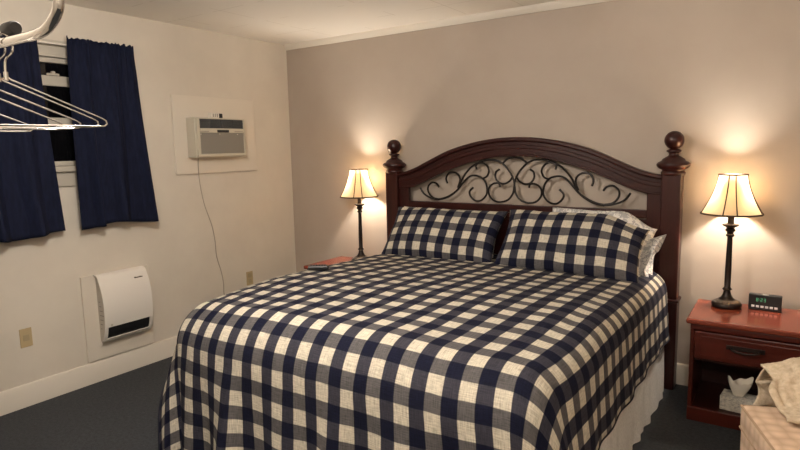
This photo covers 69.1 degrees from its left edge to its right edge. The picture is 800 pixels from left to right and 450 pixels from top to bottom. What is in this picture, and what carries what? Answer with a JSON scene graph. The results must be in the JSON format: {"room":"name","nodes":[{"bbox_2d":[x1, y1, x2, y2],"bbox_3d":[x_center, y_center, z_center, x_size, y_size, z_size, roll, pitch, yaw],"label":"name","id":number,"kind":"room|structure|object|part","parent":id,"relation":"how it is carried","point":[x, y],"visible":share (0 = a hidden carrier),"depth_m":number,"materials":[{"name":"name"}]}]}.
{"room":"hotel room","nodes":[
{"label":"hotel room","id":0,"kind":"room"},
{"bbox_2d":[0,0,295,391],"bbox_3d":[-2.522,-0.061,3.050,0.120,2.400,5.400,4,9,34],"label":"wall","id":1,"kind":"structure","parent":0,"point":[251,213],"depth_m":4.18,"materials":[{"name":"beige paint"}]},
{"bbox_2d":[19,327,32,347],"bbox_3d":[-2.225,0.671,3.454,0.009,0.114,0.068,4,9,34],"label":"wall outlet","id":2,"kind":"object","parent":1,"relation":"attached to","point":[26,340],"visible":1,"depth_m":3.45,"materials":[{"name":"beige plastic"}]},
{"bbox_2d":[23,334,29,340],"bbox_3d":[-2.222,0.671,3.453,0.003,0.036,0.034,4,9,34],"label":"socket","id":3,"kind":"object","parent":2,"relation":"attached to","point":[26,337],"depth_m":3.45,"materials":[{"name":"beige plastic"}]},
{"bbox_2d":[37,40,66,45],"bbox_3d":[-2.125,-1.062,3.364,0.081,0.014,1.204,4,9,34],"label":"curtain rod","id":4,"kind":"object","parent":1,"relation":"attached to","point":[38,41],"visible":0.09,"depth_m":3.41,"materials":[{"name":"beige paint"}]},
{"bbox_2d":[0,36,65,242],"bbox_3d":[-2.190,-0.482,3.198,0.062,1.165,0.600,4,9,34],"label":"curtain","id":5,"kind":"object","parent":4,"relation":"hanging from","point":[30,200],"visible":0.96,"depth_m":3.31,"materials":[{"name":"blue fabric"}]},
{"bbox_2d":[66,36,158,229],"bbox_3d":[-1.833,-0.577,3.720,0.060,1.172,0.507,4,9,34],"label":"curtain","id":6,"kind":"object","parent":4,"relation":"hanging from","point":[115,183],"visible":0.99,"depth_m":3.70,"materials":[{"name":"blue fabric"}]},
{"bbox_2d":[37,39,77,186],"bbox_3d":[-2.172,-0.656,3.430,0.115,0.875,1.180,4,9,34],"label":"window","id":7,"kind":"structure","parent":1,"relation":"in","point":[54,70],"depth_m":3.56,"materials":[{"name":"beige paint"}]},
{"bbox_3d":[-2.179,-0.704,3.429,0.100,0.780,1.160,4,9,34],"label":"frame","id":8,"kind":"part","parent":7,"relation":"part of","materials":[{"name":"beige paint"}]},
{"bbox_3d":[-2.192,-0.660,3.443,0.007,0.630,0.960,4,9,34],"label":"glass","id":9,"kind":"part","parent":7,"relation":"part of","materials":[{"name":"black"}]},
{"bbox_3d":[-2.188,-0.618,3.447,0.035,0.545,0.940,4,9,34],"label":"sash","id":10,"kind":"part","parent":7,"relation":"part of","materials":[{"name":"beige paint"}]},
{"bbox_3d":[-2.165,-0.329,3.474,0.115,0.035,1.180,4,9,34],"label":"sill","id":11,"kind":"part","parent":7,"relation":"part of","materials":[{"name":"beige paint"}]},
{"bbox_2d":[0,335,177,415],"bbox_3d":[-2.442,1.064,3.161,0.016,0.137,5.400,4,9,34],"label":"baseboard","id":12,"kind":"structure","parent":1,"relation":"attached to","point":[25,395],"depth_m":3.74,"materials":[{"name":"beige paint"}]},
{"bbox_2d":[80,264,153,362],"bbox_3d":[-1.901,0.586,3.926,0.016,0.566,0.470,4,9,34],"label":"board","id":13,"kind":"object","parent":1,"relation":"attached to","point":[96,350],"visible":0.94,"depth_m":3.79,"materials":[{"name":"beige"}]},
{"bbox_2d":[93,266,152,342],"bbox_3d":[-1.846,0.528,3.895,0.102,0.449,0.340,4,9,34],"label":"wall heater","id":14,"kind":"object","parent":13,"relation":"attached to","point":[124,296],"visible":1,"depth_m":3.85,"materials":[{"name":"beige metal"}]},
{"bbox_2d":[170,94,256,174],"bbox_3d":[-1.424,-0.697,4.512,0.018,0.574,0.770,4,9,34],"label":"board","id":15,"kind":"object","parent":1,"relation":"attached to","point":[182,106],"visible":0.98,"depth_m":4.44,"materials":[{"name":"beige"}]},
{"bbox_2d":[186,117,245,157],"bbox_3d":[-1.394,-0.668,4.442,0.112,0.295,0.470,4,9,34],"label":"air conditioner","id":16,"kind":"object","parent":15,"relation":"attached to","point":[206,137],"visible":1,"depth_m":4.37,"materials":[{"name":"beige plastic"}]},
{"bbox_2d":[198,158,224,294],"bbox_3d":[-1.271,0.176,4.700,0.058,1.442,0.754,5,10,38],"label":"power cord","id":17,"kind":"object","parent":16,"relation":"hanging from","point":[198,158],"visible":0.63,"depth_m":4.45,"materials":[{"name":"beige plastic"}]},
{"bbox_2d":[208,113,222,117],"bbox_3d":[-1.403,-0.831,4.409,0.042,0.036,0.107,4,9,34],"label":"remote control","id":18,"kind":"object","parent":16,"relation":"on","point":[210,115],"visible":0.93,"depth_m":4.38,"materials":[{"name":"beige paint"}]},
{"bbox_2d":[200,133,243,153],"bbox_3d":[-1.353,-0.624,4.429,0.010,0.155,0.410,4,9,34],"label":"grille","id":19,"kind":"object","parent":16,"relation":"attached to","point":[210,143],"depth_m":4.42,"materials":[{"name":"grey plastic"}]},
{"bbox_2d":[246,271,252,284],"bbox_3d":[-1.262,0.447,4.879,0.009,0.114,0.068,4,9,34],"label":"wall outlet","id":20,"kind":"object","parent":1,"relation":"attached to","point":[249,275],"visible":1,"depth_m":4.87,"materials":[{"name":"beige plastic"}]},
{"bbox_2d":[47,0,558,44],"bbox_3d":[-0.524,-1.164,1.539,4.990,0.100,5.640,4,9,34],"label":"ceiling","id":21,"kind":"structure","parent":0,"point":[283,22],"depth_m":3.90,"materials":[{"name":"paint"}]},
{"bbox_2d":[0,356,740,449],"bbox_3d":[-0.472,1.314,1.867,4.990,0.100,5.640,4,9,34],"label":"floor","id":22,"kind":"structure","parent":0,"point":[119,412],"depth_m":3.22,"materials":[{"name":"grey carpet"}]},
{"bbox_2d":[304,256,352,269],"bbox_3d":[-0.407,0.598,4.651,0.540,0.585,0.485,4,9,34],"label":"nightstand","id":23,"kind":"object","parent":22,"relation":"on","point":[340,259],"visible":0.09,"depth_m":4.72,"materials":[{"name":"brown wood"}]},
{"bbox_2d":[340,168,378,259],"bbox_3d":[-0.321,-0.076,4.649,0.300,0.747,0.300,-8,10,-41],"label":"table lamp","id":24,"kind":"object","parent":23,"relation":"on","point":[359,186],"visible":0.92,"depth_m":4.55,"materials":[{"name":"brown metal"}]},
{"bbox_3d":[-0.326,-0.334,4.614,0.298,0.215,0.298,-1,8,0],"label":"lamp shade","id":25,"kind":"part","parent":24,"relation":"part of","materials":[{"name":"beige fabric"}]},
{"bbox_3d":[-0.320,-0.040,4.654,0.084,0.486,0.084,-1,8,0],"label":"stem","id":26,"kind":"part","parent":24,"relation":"part of","materials":[{"name":"brown metal"}]},
{"bbox_3d":[-0.326,-0.334,4.614,0.310,0.225,0.309,-1,8,0],"label":"shade trim","id":27,"kind":"part","parent":24,"relation":"part of","materials":[{"name":"brown fabric"}]},
{"bbox_2d":[383,131,690,389],"bbox_3d":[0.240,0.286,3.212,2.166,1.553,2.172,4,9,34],"label":"headboard","id":28,"kind":"object","parent":22,"relation":"on","point":[664,191],"visible":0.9,"depth_m":3.70,"materials":[{"name":"brown wood"}]},
{"bbox_3d":[-0.029,0.232,4.594,0.116,1.310,0.108,4,9,34],"label":"post","id":29,"kind":"part","parent":28,"relation":"part of","materials":[{"name":"brown wood"}]},
{"bbox_2d":[158,254,669,449],"bbox_3d":[0.170,0.679,3.096,2.059,0.799,2.173,4,9,34],"label":"bedspread","id":30,"kind":"object","parent":28,"relation":"on","point":[379,351],"visible":0.86,"depth_m":2.35,"materials":[{"name":"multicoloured fabric"}]},
{"bbox_2d":[381,206,507,261],"bbox_3d":[0.286,0.072,4.003,0.880,0.355,0.313,4,9,34],"label":"pillow","id":31,"kind":"object","parent":30,"relation":"on","point":[463,235],"visible":0.88,"depth_m":3.89,"materials":[{"name":"multicoloured fabric"}]},
{"bbox_2d":[494,209,649,282],"bbox_3d":[1.011,0.117,3.488,0.890,0.370,0.327,4,9,36],"label":"pillow","id":32,"kind":"object","parent":30,"relation":"on","point":[598,245],"visible":0.92,"depth_m":3.37,"materials":[{"name":"multicoloured fabric"}]},
{"bbox_2d":[553,207,666,276],"bbox_3d":[1.231,0.127,3.545,0.715,0.426,0.269,4,9,36],"label":"pillow","id":33,"kind":"object","parent":30,"relation":"on","point":[651,246],"visible":0.29,"depth_m":3.39,"materials":[{"name":"white fabric"}]},
{"bbox_3d":[0.794,0.247,4.041,1.720,0.590,0.020,4,9,34],"label":"panel","id":34,"kind":"part","parent":28,"relation":"part of","materials":[{"name":"brown wood"}]},
{"bbox_3d":[0.785,-0.114,3.991,1.720,0.050,0.040,4,9,34],"label":"rail","id":35,"kind":"part","parent":28,"relation":"part of","materials":[{"name":"brown wood"}]},
{"bbox_3d":[0.780,-0.356,3.959,1.880,0.253,0.044,4,9,34],"label":"arch moulding","id":36,"kind":"part","parent":28,"relation":"part of","materials":[{"name":"brown wood"}]},
{"bbox_3d":[0.768,-0.409,3.936,1.880,0.268,0.011,4,9,34],"label":"arch moulding","id":37,"kind":"part","parent":28,"relation":"part of","materials":[{"name":"brown wood"}]},
{"bbox_3d":[0.776,-0.459,3.943,1.880,0.273,0.070,4,9,34],"label":"arch moulding","id":38,"kind":"part","parent":28,"relation":"part of","materials":[{"name":"brown wood"}]},
{"bbox_3d":[0.780,-0.412,3.953,1.880,0.360,0.036,4,9,34],"label":"arch rail","id":39,"kind":"part","parent":28,"relation":"part of","materials":[{"name":"brown wood"}]},
{"bbox_3d":[0.787,-0.062,4.000,1.720,0.045,0.032,4,9,34],"label":"rail","id":40,"kind":"part","parent":28,"relation":"part of","materials":[{"name":"brown wood"}]},
{"bbox_2d":[600,346,663,449],"bbox_3d":[0.252,0.845,3.184,1.925,0.430,1.976,4,9,34],"label":"bed skirt","id":41,"kind":"object","parent":28,"relation":"hanging from","point":[627,431],"visible":0.18,"depth_m":2.90,"materials":[{"name":"white fabric"}]},
{"bbox_3d":[1.619,0.343,3.498,0.116,1.310,0.108,4,9,34],"label":"post","id":42,"kind":"part","parent":28,"relation":"part of","materials":[{"name":"brown wood"}]},
{"bbox_2d":[686,299,799,430],"bbox_3d":[1.925,0.765,3.101,0.680,0.565,0.485,4,9,34],"label":"nightstand","id":43,"kind":"object","parent":22,"relation":"on","point":[723,342],"visible":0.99,"depth_m":3.04,"materials":[{"name":"brown wood"}]},
{"bbox_3d":[1.677,0.759,3.289,0.020,0.536,0.430,4,9,34],"label":"panel","id":44,"kind":"part","parent":43,"relation":"part of","materials":[{"name":"brown wood"}]},
{"bbox_2d":[691,380,771,415],"bbox_3d":[1.939,0.977,3.143,0.600,0.017,0.405,4,9,34],"label":"shelf","id":45,"kind":"object","parent":43,"relation":"attached to","point":[706,398],"depth_m":3.22,"materials":[{"name":"brown wood"}]},
{"bbox_3d":[2.050,0.727,3.285,0.600,0.486,0.010,4,9,34],"label":"panel","id":46,"kind":"part","parent":43,"relation":"part of","materials":[{"name":"brown wood"}]},
{"bbox_2d":[700,173,763,309],"bbox_3d":[1.830,0.089,3.221,0.310,0.747,0.309,3,9,32],"label":"table lamp","id":47,"kind":"object","parent":43,"relation":"on","point":[732,196],"visible":1,"depth_m":3.14,"materials":[{"name":"beige fabric"}]},
{"bbox_3d":[1.831,0.125,3.226,0.084,0.486,0.084,3,9,32],"label":"stem","id":48,"kind":"part","parent":47,"relation":"part of","materials":[{"name":"brown metal"}]},
{"bbox_3d":[1.825,-0.170,3.187,0.310,0.225,0.309,3,9,32],"label":"shade trim","id":49,"kind":"part","parent":47,"relation":"part of","materials":[{"name":"brown fabric"}]},
{"bbox_3d":[1.825,-0.170,3.187,0.298,0.215,0.298,3,9,32],"label":"lamp shade","id":50,"kind":"part","parent":47,"relation":"part of","materials":[{"name":"beige fabric"}]},
{"bbox_2d":[719,375,756,413],"bbox_3d":[1.805,0.886,3.069,0.180,0.187,0.110,5,10,39],"label":"tissue box","id":51,"kind":"object","parent":43,"relation":"on","point":[730,400],"visible":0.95,"depth_m":3.06,"materials":[{"name":"beige cardboard"}]},
{"bbox_3d":[1.813,0.552,2.910,0.640,0.031,0.032,4,9,34],"label":"moulding","id":52,"kind":"part","parent":43,"relation":"part of","materials":[{"name":"brown wood"}]},
{"bbox_3d":[1.742,0.639,2.931,0.170,0.032,0.033,4,9,34],"label":"handle","id":53,"kind":"part","parent":43,"relation":"part of","materials":[{"name":"black metal"}]},
{"bbox_3d":[1.923,0.623,3.084,0.596,0.147,0.420,4,9,34],"label":"drawer","id":54,"kind":"part","parent":43,"relation":"part of","materials":[{"name":"brown wood"}]},
{"bbox_2d":[748,292,782,312],"bbox_3d":[1.997,0.423,3.175,0.154,0.089,0.042,5,10,38],"label":"alarm clock","id":55,"kind":"object","parent":43,"relation":"on","point":[757,301],"visible":1,"depth_m":3.16,"materials":[{"name":"black plastic"}]},
{"bbox_2d":[739,404,799,449],"bbox_3d":[1.591,0.744,1.846,0.760,0.950,0.825,1,8,14],"label":"armchair","id":56,"kind":"object","parent":22,"relation":"on","point":[762,427],"visible":0.68,"depth_m":2.04,"materials":[{"name":"beige fabric"}]},
{"bbox_2d":[752,357,799,423],"bbox_3d":[1.669,0.632,2.118,0.608,0.263,0.406,1,8,14],"label":"blanket","id":57,"kind":"object","parent":56,"relation":"on","point":[778,383],"visible":1,"depth_m":2.16,"materials":[{"name":"beige fabric"}]},
{"bbox_2d":[286,0,799,364],"bbox_3d":[1.035,-0.258,3.974,4.990,2.400,0.120,4,9,34],"label":"wall","id":58,"kind":"structure","parent":0,"point":[614,78],"depth_m":3.72,"materials":[{"name":"beige paint"}]},
{"bbox_2d":[283,0,613,50],"bbox_3d":[0.968,-1.416,3.757,4.750,0.045,0.032,4,9,34],"label":"trim","id":59,"kind":"structure","parent":58,"relation":"attached to","point":[560,4],"depth_m":4.16,"materials":[{"name":"beige paint"}]},
{"bbox_2d":[676,363,688,385],"bbox_3d":[1.027,0.874,4.063,4.734,0.132,0.016,4,9,34],"label":"baseboard","id":60,"kind":"structure","parent":58,"relation":"attached to","point":[682,371],"depth_m":3.58,"materials":[{"name":"beige paint"}]},
{"bbox_3d":[-2.022,0.223,0.828,0.100,2.400,2.230,4,9,34],"label":"wall","id":61,"kind":"structure","parent":0,"visible":0},
{"bbox_2d":[0,0,64,48],"bbox_3d":[-1.010,-0.452,1.334,0.948,0.220,0.120,4,9,34],"label":"rack","id":62,"kind":"object","parent":61,"relation":"attached to","point":[13,29],"visible":1,"depth_m":1.13,"materials":[{"name":"silver metal"}]},
{"bbox_2d":[0,114,31,131],"bbox_3d":[-1.139,-0.327,1.427,0.009,0.193,0.424,4,9,34],"label":"clothes hanger","id":63,"kind":"object","parent":62,"relation":"hanging from","point":[0,114],"visible":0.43,"depth_m":1.57,"materials":[{"name":"silver metal"}]},
{"bbox_2d":[0,98,62,129],"bbox_3d":[-0.995,-0.317,1.331,0.009,0.193,0.424,4,9,33],"label":"clothes hanger","id":64,"kind":"object","parent":62,"relation":"hanging from","point":[0,98],"visible":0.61,"depth_m":1.44,"materials":[{"name":"silver metal"}]},
{"bbox_2d":[0,90,80,128],"bbox_3d":[-0.930,-0.312,1.288,0.009,0.193,0.424,4,9,35],"label":"clothes hanger","id":65,"kind":"object","parent":62,"relation":"hanging from","point":[0,90],"visible":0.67,"depth_m":1.39,"materials":[{"name":"silver metal"}]},
{"bbox_2d":[0,37,98,127],"bbox_3d":[-0.855,-0.307,1.238,0.009,0.193,0.424,4,9,33],"label":"clothes hanger","id":66,"kind":"object","parent":62,"relation":"hanging from","point":[4,53],"visible":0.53,"depth_m":1.31,"materials":[{"name":"white plastic"}]},
{"bbox_3d":[-0.854,-0.263,1.244,0.004,0.104,0.424,4,9,33],"label":"frame","id":67,"kind":"part","parent":66,"relation":"part of","materials":[{"name":"white plastic"}]},
{"bbox_2d":[0,32,107,126],"bbox_3d":[-0.827,-0.305,1.219,0.009,0.193,0.424,4,9,34],"label":"clothes hanger","id":68,"kind":"object","parent":62,"relation":"hanging from","point":[5,73],"visible":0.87,"depth_m":1.27,"materials":[{"name":"white plastic"}]},
{"bbox_3d":[-0.826,-0.261,1.225,0.004,0.104,0.424,4,9,34],"label":"frame","id":69,"kind":"part","parent":68,"relation":"part of","materials":[{"name":"white plastic"}]}
]}

